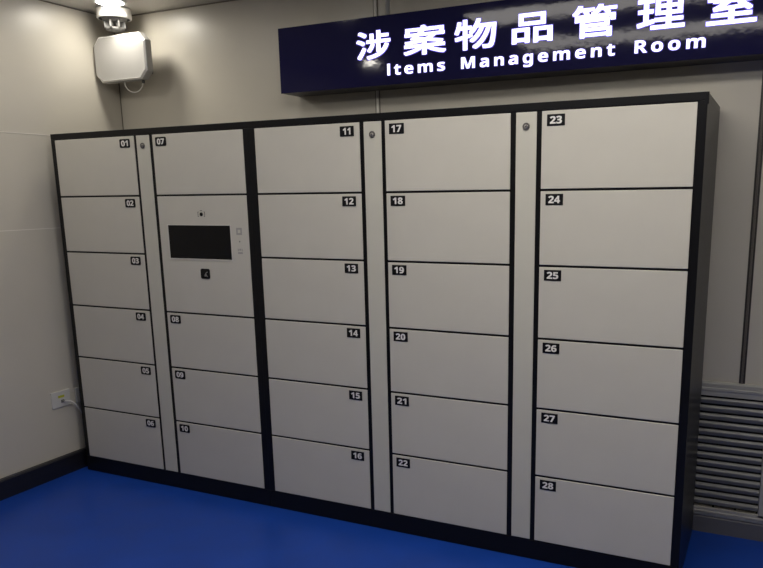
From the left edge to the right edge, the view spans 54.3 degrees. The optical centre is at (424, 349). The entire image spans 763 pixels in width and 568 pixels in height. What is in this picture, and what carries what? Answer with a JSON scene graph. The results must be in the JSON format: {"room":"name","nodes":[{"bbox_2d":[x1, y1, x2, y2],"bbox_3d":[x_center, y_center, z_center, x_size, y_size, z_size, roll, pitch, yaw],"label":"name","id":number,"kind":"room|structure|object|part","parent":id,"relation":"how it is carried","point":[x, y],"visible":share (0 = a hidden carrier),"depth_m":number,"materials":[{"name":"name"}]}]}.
{"room":"police evidence room","nodes":[
{"label":"police evidence room","id":0,"kind":"room"},
{"bbox_2d":[0,0,122,478],"bbox_3d":[-2.992,-0.192,2.403,0.120,2.615,5.425,5,13,25],"label":"wall","id":1,"kind":"structure","parent":0,"point":[50,83],"depth_m":4.06,"materials":[{"name":"white paint"}]},
{"bbox_2d":[0,131,49,135],"bbox_3d":[-2.945,-0.780,2.253,0.002,0.004,5.185,5,13,25],"label":"trim","id":2,"kind":"structure","parent":1,"relation":"attached to","point":[0,131],"depth_m":3.94,"materials":[{"name":"beige"}]},
{"bbox_2d":[4,227,60,230],"bbox_3d":[-2.938,-0.288,2.357,0.002,0.004,5.185,5,13,25],"label":"trim","id":3,"kind":"structure","parent":1,"relation":"attached to","point":[59,227],"depth_m":4.01,"materials":[{"name":"beige"}]},
{"bbox_2d":[0,447,87,500],"bbox_3d":[-2.907,1.040,2.630,0.030,0.108,5.185,5,13,25],"label":"baseboard","id":4,"kind":"structure","parent":1,"relation":"attached to","point":[24,480],"depth_m":4.17,"materials":[{"name":"black"}]},
{"bbox_2d":[50,389,70,408],"bbox_3d":[-2.095,0.287,4.268,0.011,0.094,0.122,5,13,25],"label":"wall socket","id":5,"kind":"object","parent":1,"relation":"attached to","point":[57,397],"visible":1,"depth_m":4.26,"materials":[{"name":"grey plastic"}]},
{"bbox_2d":[39,0,95,14],"bbox_3d":[-2.954,-1.463,2.106,0.005,0.006,5.180,5,13,25],"label":"trim","id":6,"kind":"structure","parent":1,"relation":"attached to","point":[39,0],"depth_m":4.12,"materials":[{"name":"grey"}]},
{"bbox_2d":[62,400,81,412],"bbox_3d":[-2.010,0.385,4.414,0.042,0.239,0.289,5,13,25],"label":"cable","id":7,"kind":"object","parent":1,"relation":"attached to","point":[62,400],"visible":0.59,"depth_m":4.30,"materials":[{"name":"grey plastic"}]},
{"bbox_2d":[114,33,123,129],"bbox_3d":[-1.833,-0.735,4.657,0.004,2.501,0.004,5,13,25],"label":"trim","id":8,"kind":"structure","parent":1,"relation":"attached to","point":[114,33],"depth_m":4.50,"materials":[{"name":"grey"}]},
{"bbox_2d":[45,0,225,14],"bbox_3d":[-0.508,-1.310,0.964,5.650,0.100,5.425,5,13,25],"label":"ceiling","id":9,"kind":"structure","parent":0,"point":[136,6],"depth_m":4.09,"materials":[{"name":"white paint"}]},
{"bbox_2d":[93,0,126,5],"bbox_3d":[-1.705,-1.878,4.016,0.172,0.015,0.172,5,13,25],"label":"recessed light","id":10,"kind":"object","parent":9,"relation":"in","point":[101,2],"visible":1,"depth_m":4.00,"materials":[{"name":"white plastic"}]},
{"bbox_2d":[96,5,131,32],"bbox_3d":[-1.753,-1.859,4.190,0.186,0.123,0.186,5,13,25],"label":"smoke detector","id":11,"kind":"object","parent":9,"relation":"attached to","point":[119,16],"visible":0.98,"depth_m":4.14,"materials":[{"name":"white plastic"}]},
{"bbox_2d":[0,466,762,567],"bbox_3d":[-0.472,1.347,1.524,5.650,0.100,5.425,5,13,25],"label":"floor","id":12,"kind":"structure","parent":0,"point":[84,517],"depth_m":3.48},
{"bbox_2d":[50,121,270,505],"bbox_3d":[-1.290,-0.225,4.158,1.324,1.911,0.566,5,13,25],"label":"tall cabinet","id":13,"kind":"object","parent":12,"relation":"on","point":[157,223],"visible":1,"depth_m":3.88,"materials":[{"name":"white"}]},
{"bbox_3d":[-1.730,-0.958,3.901,0.572,0.293,0.005,5,13,25],"label":"door","id":14,"kind":"part","parent":13,"relation":"part of","materials":[{"name":"grey metal"}]},
{"bbox_3d":[-1.726,-0.664,3.962,0.572,0.288,0.005,5,13,25],"label":"door","id":15,"kind":"part","parent":13,"relation":"part of","materials":[{"name":"grey metal"}]},
{"bbox_3d":[-1.722,-0.373,4.024,0.572,0.288,0.005,5,13,25],"label":"door","id":16,"kind":"part","parent":13,"relation":"part of","materials":[{"name":"grey metal"}]},
{"bbox_3d":[-1.718,-0.082,4.085,0.572,0.288,0.005,5,13,25],"label":"door","id":17,"kind":"part","parent":13,"relation":"part of","materials":[{"name":"grey metal"}]},
{"bbox_3d":[-1.714,0.209,4.146,0.572,0.288,0.005,5,13,25],"label":"door","id":18,"kind":"part","parent":13,"relation":"part of","materials":[{"name":"grey metal"}]},
{"bbox_3d":[-1.710,0.502,4.208,0.572,0.293,0.005,5,13,25],"label":"door","id":19,"kind":"part","parent":13,"relation":"part of","materials":[{"name":"grey metal"}]},
{"bbox_3d":[-1.530,-1.049,3.780,0.070,0.043,0.002,5,13,25],"label":"number plate","id":20,"kind":"part","parent":13,"relation":"part of","materials":[{"name":"black plastic"}]},
{"bbox_3d":[-1.526,-0.756,3.842,0.070,0.043,0.002,5,13,25],"label":"number plate","id":21,"kind":"part","parent":13,"relation":"part of","materials":[{"name":"black plastic"}]},
{"bbox_3d":[-1.522,-0.465,3.903,0.070,0.043,0.002,5,13,25],"label":"number plate","id":22,"kind":"part","parent":13,"relation":"part of","materials":[{"name":"black plastic"}]},
{"bbox_3d":[-1.518,-0.174,3.965,0.070,0.043,0.002,5,13,25],"label":"number plate","id":23,"kind":"part","parent":13,"relation":"part of","materials":[{"name":"black plastic"}]},
{"bbox_3d":[-1.514,0.117,4.026,0.070,0.043,0.002,5,13,25],"label":"number plate","id":24,"kind":"part","parent":13,"relation":"part of","materials":[{"name":"black plastic"}]},
{"bbox_3d":[-1.510,0.408,4.087,0.070,0.043,0.002,5,13,25],"label":"number plate","id":25,"kind":"part","parent":13,"relation":"part of","materials":[{"name":"black plastic"}]},
{"bbox_3d":[-1.310,-1.030,3.679,0.070,0.043,0.002,5,13,25],"label":"number plate","id":26,"kind":"part","parent":13,"relation":"part of","materials":[{"name":"black plastic"}]},
{"bbox_3d":[-1.299,-0.156,3.863,0.070,0.043,0.002,5,13,25],"label":"number plate","id":27,"kind":"part","parent":13,"relation":"part of","materials":[{"name":"black plastic"}]},
{"bbox_3d":[-1.295,0.135,3.924,0.070,0.043,0.002,5,13,25],"label":"number plate","id":28,"kind":"part","parent":13,"relation":"part of","materials":[{"name":"black plastic"}]},
{"bbox_3d":[-1.291,0.426,3.986,0.070,0.043,0.002,5,13,25],"label":"number plate","id":29,"kind":"part","parent":13,"relation":"part of","materials":[{"name":"black plastic"}]},
{"bbox_3d":[-1.104,-0.905,3.611,0.562,0.293,0.005,5,13,25],"label":"door","id":30,"kind":"part","parent":13,"relation":"part of","materials":[{"name":"grey metal"}]},
{"bbox_3d":[-1.098,-0.466,3.703,0.562,0.586,0.005,5,13,25],"label":"control panel","id":31,"kind":"part","parent":13,"relation":"part of","materials":[{"name":"grey metal"}]},
{"bbox_3d":[-1.092,-0.029,3.795,0.562,0.288,0.005,5,13,25],"label":"door","id":32,"kind":"part","parent":13,"relation":"part of","materials":[{"name":"grey metal"}]},
{"bbox_3d":[-1.088,0.262,3.857,0.562,0.288,0.005,5,13,25],"label":"door","id":33,"kind":"part","parent":13,"relation":"part of","materials":[{"name":"grey metal"}]},
{"bbox_3d":[-1.084,0.555,3.918,0.562,0.293,0.005,5,13,25],"label":"door","id":34,"kind":"part","parent":13,"relation":"part of","materials":[{"name":"grey metal"}]},
{"bbox_2d":[248,91,719,567],"bbox_3d":[0.218,-0.098,3.459,2.011,1.911,0.566,5,13,25],"label":"tall cabinet","id":35,"kind":"object","parent":12,"relation":"on","point":[482,327],"visible":1,"depth_m":3.12,"materials":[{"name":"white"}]},
{"bbox_3d":[-0.534,-0.857,3.346,0.560,0.293,0.005,5,13,25],"label":"door","id":36,"kind":"part","parent":35,"relation":"part of","materials":[{"name":"grey metal"}]},
{"bbox_3d":[-0.530,-0.564,3.408,0.560,0.288,0.005,5,13,25],"label":"door","id":37,"kind":"part","parent":35,"relation":"part of","materials":[{"name":"grey metal"}]},
{"bbox_3d":[-0.526,-0.273,3.470,0.560,0.288,0.005,5,13,25],"label":"door","id":38,"kind":"part","parent":35,"relation":"part of","materials":[{"name":"grey metal"}]},
{"bbox_3d":[-0.522,0.018,3.531,0.560,0.288,0.005,5,13,25],"label":"door","id":39,"kind":"part","parent":35,"relation":"part of","materials":[{"name":"grey metal"}]},
{"bbox_3d":[-0.518,0.310,3.592,0.560,0.288,0.005,5,13,25],"label":"door","id":40,"kind":"part","parent":35,"relation":"part of","materials":[{"name":"grey metal"}]},
{"bbox_3d":[-0.514,0.603,3.654,0.560,0.293,0.005,5,13,25],"label":"door","id":41,"kind":"part","parent":35,"relation":"part of","materials":[{"name":"grey metal"}]},
{"bbox_3d":[-0.340,-0.949,3.229,0.070,0.043,0.002,5,13,25],"label":"number plate","id":42,"kind":"part","parent":35,"relation":"part of","materials":[{"name":"black plastic"}]},
{"bbox_3d":[-0.336,-0.656,3.290,0.070,0.043,0.002,5,13,25],"label":"number plate","id":43,"kind":"part","parent":35,"relation":"part of","materials":[{"name":"black plastic"}]},
{"bbox_3d":[-0.332,-0.365,3.352,0.070,0.043,0.002,5,13,25],"label":"number plate","id":44,"kind":"part","parent":35,"relation":"part of","materials":[{"name":"black plastic"}]},
{"bbox_3d":[-0.328,-0.074,3.413,0.070,0.043,0.002,5,13,25],"label":"number plate","id":45,"kind":"part","parent":35,"relation":"part of","materials":[{"name":"black plastic"}]},
{"bbox_3d":[-0.324,0.217,3.474,0.070,0.043,0.002,5,13,25],"label":"number plate","id":46,"kind":"part","parent":35,"relation":"part of","materials":[{"name":"black plastic"}]},
{"bbox_3d":[-0.320,0.508,3.536,0.070,0.043,0.002,5,13,25],"label":"number plate","id":47,"kind":"part","parent":35,"relation":"part of","materials":[{"name":"black plastic"}]},
{"bbox_3d":[-0.120,-0.930,3.127,0.070,0.043,0.002,5,13,25],"label":"number plate","id":48,"kind":"part","parent":35,"relation":"part of","materials":[{"name":"black plastic"}]},
{"bbox_3d":[-0.116,-0.638,3.188,0.070,0.043,0.002,5,13,25],"label":"number plate","id":49,"kind":"part","parent":35,"relation":"part of","materials":[{"name":"black plastic"}]},
{"bbox_3d":[-0.112,-0.347,3.250,0.070,0.043,0.002,5,13,25],"label":"number plate","id":50,"kind":"part","parent":35,"relation":"part of","materials":[{"name":"black plastic"}]},
{"bbox_3d":[-0.108,-0.056,3.311,0.070,0.043,0.002,5,13,25],"label":"number plate","id":51,"kind":"part","parent":35,"relation":"part of","materials":[{"name":"black plastic"}]},
{"bbox_3d":[-0.104,0.236,3.372,0.070,0.043,0.002,5,13,25],"label":"number plate","id":52,"kind":"part","parent":35,"relation":"part of","materials":[{"name":"black plastic"}]},
{"bbox_3d":[-0.100,0.527,3.434,0.070,0.043,0.002,5,13,25],"label":"number plate","id":53,"kind":"part","parent":35,"relation":"part of","materials":[{"name":"black plastic"}]},
{"bbox_3d":[0.090,-0.511,3.121,0.560,0.288,0.005,5,13,25],"label":"door","id":54,"kind":"part","parent":35,"relation":"part of","materials":[{"name":"grey metal"}]},
{"bbox_3d":[0.086,-0.805,3.059,0.560,0.293,0.005,5,13,25],"label":"door","id":55,"kind":"part","parent":35,"relation":"part of","materials":[{"name":"grey metal"}]},
{"bbox_3d":[0.094,-0.220,3.182,0.560,0.288,0.005,5,13,25],"label":"door","id":56,"kind":"part","parent":35,"relation":"part of","materials":[{"name":"grey metal"}]},
{"bbox_3d":[0.102,0.362,3.305,0.560,0.288,0.005,5,13,25],"label":"door","id":57,"kind":"part","parent":35,"relation":"part of","materials":[{"name":"grey metal"}]},
{"bbox_3d":[0.098,0.071,3.244,0.560,0.288,0.005,5,13,25],"label":"door","id":58,"kind":"part","parent":35,"relation":"part of","materials":[{"name":"grey metal"}]},
{"bbox_3d":[0.106,0.655,3.367,0.560,0.293,0.005,5,13,25],"label":"door","id":59,"kind":"part","parent":35,"relation":"part of","materials":[{"name":"grey metal"}]},
{"bbox_3d":[0.522,0.579,3.146,0.070,0.043,0.002,5,13,25],"label":"number plate","id":60,"kind":"part","parent":35,"relation":"part of","materials":[{"name":"black plastic"}]},
{"bbox_3d":[0.518,0.288,3.084,0.070,0.043,0.002,5,13,25],"label":"number plate","id":61,"kind":"part","parent":35,"relation":"part of","materials":[{"name":"black plastic"}]},
{"bbox_3d":[0.514,-0.003,3.023,0.070,0.043,0.002,5,13,25],"label":"number plate","id":62,"kind":"part","parent":35,"relation":"part of","materials":[{"name":"black plastic"}]},
{"bbox_3d":[0.510,-0.294,2.962,0.070,0.043,0.002,5,13,25],"label":"number plate","id":63,"kind":"part","parent":35,"relation":"part of","materials":[{"name":"black plastic"}]},
{"bbox_3d":[0.506,-0.585,2.900,0.070,0.043,0.002,5,13,25],"label":"number plate","id":64,"kind":"part","parent":35,"relation":"part of","materials":[{"name":"black plastic"}]},
{"bbox_3d":[0.502,-0.878,2.838,0.070,0.043,0.002,5,13,25],"label":"number plate","id":65,"kind":"part","parent":35,"relation":"part of","materials":[{"name":"black plastic"}]},
{"bbox_3d":[0.731,0.708,3.077,0.566,0.293,0.005,5,13,25],"label":"door","id":66,"kind":"part","parent":35,"relation":"part of","materials":[{"name":"grey metal"}]},
{"bbox_3d":[0.727,0.414,3.015,0.566,0.288,0.005,5,13,25],"label":"door","id":67,"kind":"part","parent":35,"relation":"part of","materials":[{"name":"grey metal"}]},
{"bbox_3d":[0.723,0.123,2.954,0.566,0.288,0.005,5,13,25],"label":"door","id":68,"kind":"part","parent":35,"relation":"part of","materials":[{"name":"grey metal"}]},
{"bbox_3d":[0.719,-0.168,2.893,0.566,0.288,0.005,5,13,25],"label":"door","id":69,"kind":"part","parent":35,"relation":"part of","materials":[{"name":"grey metal"}]},
{"bbox_3d":[0.715,-0.459,2.831,0.566,0.288,0.005,5,13,25],"label":"door","id":70,"kind":"part","parent":35,"relation":"part of","materials":[{"name":"grey metal"}]},
{"bbox_3d":[0.711,-0.752,2.770,0.566,0.293,0.005,5,13,25],"label":"door","id":71,"kind":"part","parent":35,"relation":"part of","materials":[{"name":"grey metal"}]},
{"bbox_2d":[114,0,762,513],"bbox_3d":[0.639,-0.491,3.589,5.410,2.615,0.120,5,13,25],"label":"wall","id":72,"kind":"structure","parent":0,"point":[219,62],"depth_m":3.64,"materials":[{"name":"white paint"}]},
{"bbox_2d":[94,32,152,92],"bbox_3d":[-1.693,-1.638,4.291,0.397,0.316,0.186,5,13,25],"label":"equipment box","id":73,"kind":"object","parent":72,"relation":"attached to","point":[127,57],"visible":1,"depth_m":4.19,"materials":[{"name":"white plastic"}]},
{"bbox_2d":[132,0,235,15],"bbox_3d":[0.596,-1.755,3.265,5.410,0.006,0.005,5,13,25],"label":"trim","id":74,"kind":"structure","parent":72,"relation":"attached to","point":[226,0],"depth_m":4.16,"materials":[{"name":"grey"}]},
{"bbox_2d":[373,0,380,112],"bbox_3d":[-0.231,-0.590,3.913,0.027,2.532,0.011,5,13,25],"label":"trim","id":75,"kind":"structure","parent":72,"relation":"attached to","point":[375,2],"depth_m":3.76,"materials":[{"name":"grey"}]},
{"bbox_2d":[278,0,762,96],"bbox_3d":[0.532,-1.486,3.262,2.744,0.530,0.168,5,13,25],"label":"illuminated sign","id":76,"kind":"object","parent":72,"relation":"attached to","point":[501,40],"visible":1,"depth_m":3.27,"materials":[{"name":"blue plastic"}]},
{"bbox_3d":[-0.179,-1.699,3.557,0.052,0.217,0.052,5,13,25],"label":"hanging rod","id":77,"kind":"part","parent":76,"relation":"part of","materials":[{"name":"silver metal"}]},
{"bbox_2d":[692,513,762,541],"bbox_3d":[0.642,0.761,3.788,5.380,0.083,0.008,5,13,25],"label":"baseboard","id":78,"kind":"structure","parent":72,"relation":"attached to","point":[703,523],"depth_m":3.43,"materials":[{"name":"grey"}]},
{"bbox_2d":[693,380,762,523],"bbox_3d":[1.288,0.453,3.438,0.625,0.643,0.077,5,13,25],"label":"air vent","id":79,"kind":"object","parent":72,"relation":"in","point":[729,468],"visible":0.51,"depth_m":3.37,"materials":[{"name":"grey metal"}]},
{"bbox_3d":[1.280,0.705,3.469,0.510,0.028,0.012,5,13,25],"label":"louvre blade","id":80,"kind":"part","parent":79,"relation":"part of","materials":[{"name":"grey metal"}]},
{"bbox_3d":[1.279,0.669,3.461,0.510,0.028,0.012,5,13,25],"label":"louvre blade","id":81,"kind":"part","parent":79,"relation":"part of","materials":[{"name":"grey metal"}]},
{"bbox_3d":[1.279,0.632,3.453,0.510,0.028,0.012,5,13,25],"label":"louvre blade","id":82,"kind":"part","parent":79,"relation":"part of","materials":[{"name":"grey metal"}]},
{"bbox_3d":[1.278,0.596,3.446,0.510,0.028,0.012,5,13,25],"label":"louvre blade","id":83,"kind":"part","parent":79,"relation":"part of","materials":[{"name":"grey metal"}]},
{"bbox_3d":[1.278,0.559,3.438,0.510,0.028,0.012,5,13,25],"label":"louvre blade","id":84,"kind":"part","parent":79,"relation":"part of","materials":[{"name":"grey metal"}]},
{"bbox_3d":[1.277,0.522,3.430,0.510,0.028,0.012,5,13,25],"label":"louvre blade","id":85,"kind":"part","parent":79,"relation":"part of","materials":[{"name":"grey metal"}]},
{"bbox_3d":[1.277,0.486,3.422,0.510,0.028,0.012,5,13,25],"label":"louvre blade","id":86,"kind":"part","parent":79,"relation":"part of","materials":[{"name":"grey metal"}]},
{"bbox_3d":[1.276,0.449,3.415,0.510,0.028,0.012,5,13,25],"label":"louvre blade","id":87,"kind":"part","parent":79,"relation":"part of","materials":[{"name":"grey metal"}]},
{"bbox_3d":[1.276,0.413,3.407,0.510,0.028,0.012,5,13,25],"label":"louvre blade","id":88,"kind":"part","parent":79,"relation":"part of","materials":[{"name":"grey metal"}]},
{"bbox_3d":[1.275,0.376,3.399,0.510,0.028,0.012,5,13,25],"label":"louvre blade","id":89,"kind":"part","parent":79,"relation":"part of","materials":[{"name":"grey metal"}]},
{"bbox_3d":[1.275,0.340,3.392,0.510,0.028,0.012,5,13,25],"label":"louvre blade","id":90,"kind":"part","parent":79,"relation":"part of","materials":[{"name":"grey metal"}]},
{"bbox_3d":[1.274,0.303,3.384,0.510,0.028,0.012,5,13,25],"label":"louvre blade","id":91,"kind":"part","parent":79,"relation":"part of","materials":[{"name":"grey metal"}]},
{"bbox_3d":[1.274,0.267,3.376,0.510,0.028,0.012,5,13,25],"label":"louvre blade","id":92,"kind":"part","parent":79,"relation":"part of","materials":[{"name":"grey metal"}]},
{"bbox_3d":[1.273,0.230,3.369,0.510,0.028,0.012,5,13,25],"label":"louvre blade","id":93,"kind":"part","parent":79,"relation":"part of","materials":[{"name":"grey metal"}]},
{"bbox_2d":[739,73,762,383],"bbox_3d":[1.394,-0.769,3.094,0.025,1.886,0.006,5,13,25],"label":"trim","id":94,"kind":"structure","parent":72,"relation":"attached to","point":[759,158],"depth_m":3.16,"materials":[{"name":"grey metal"}]}
]}

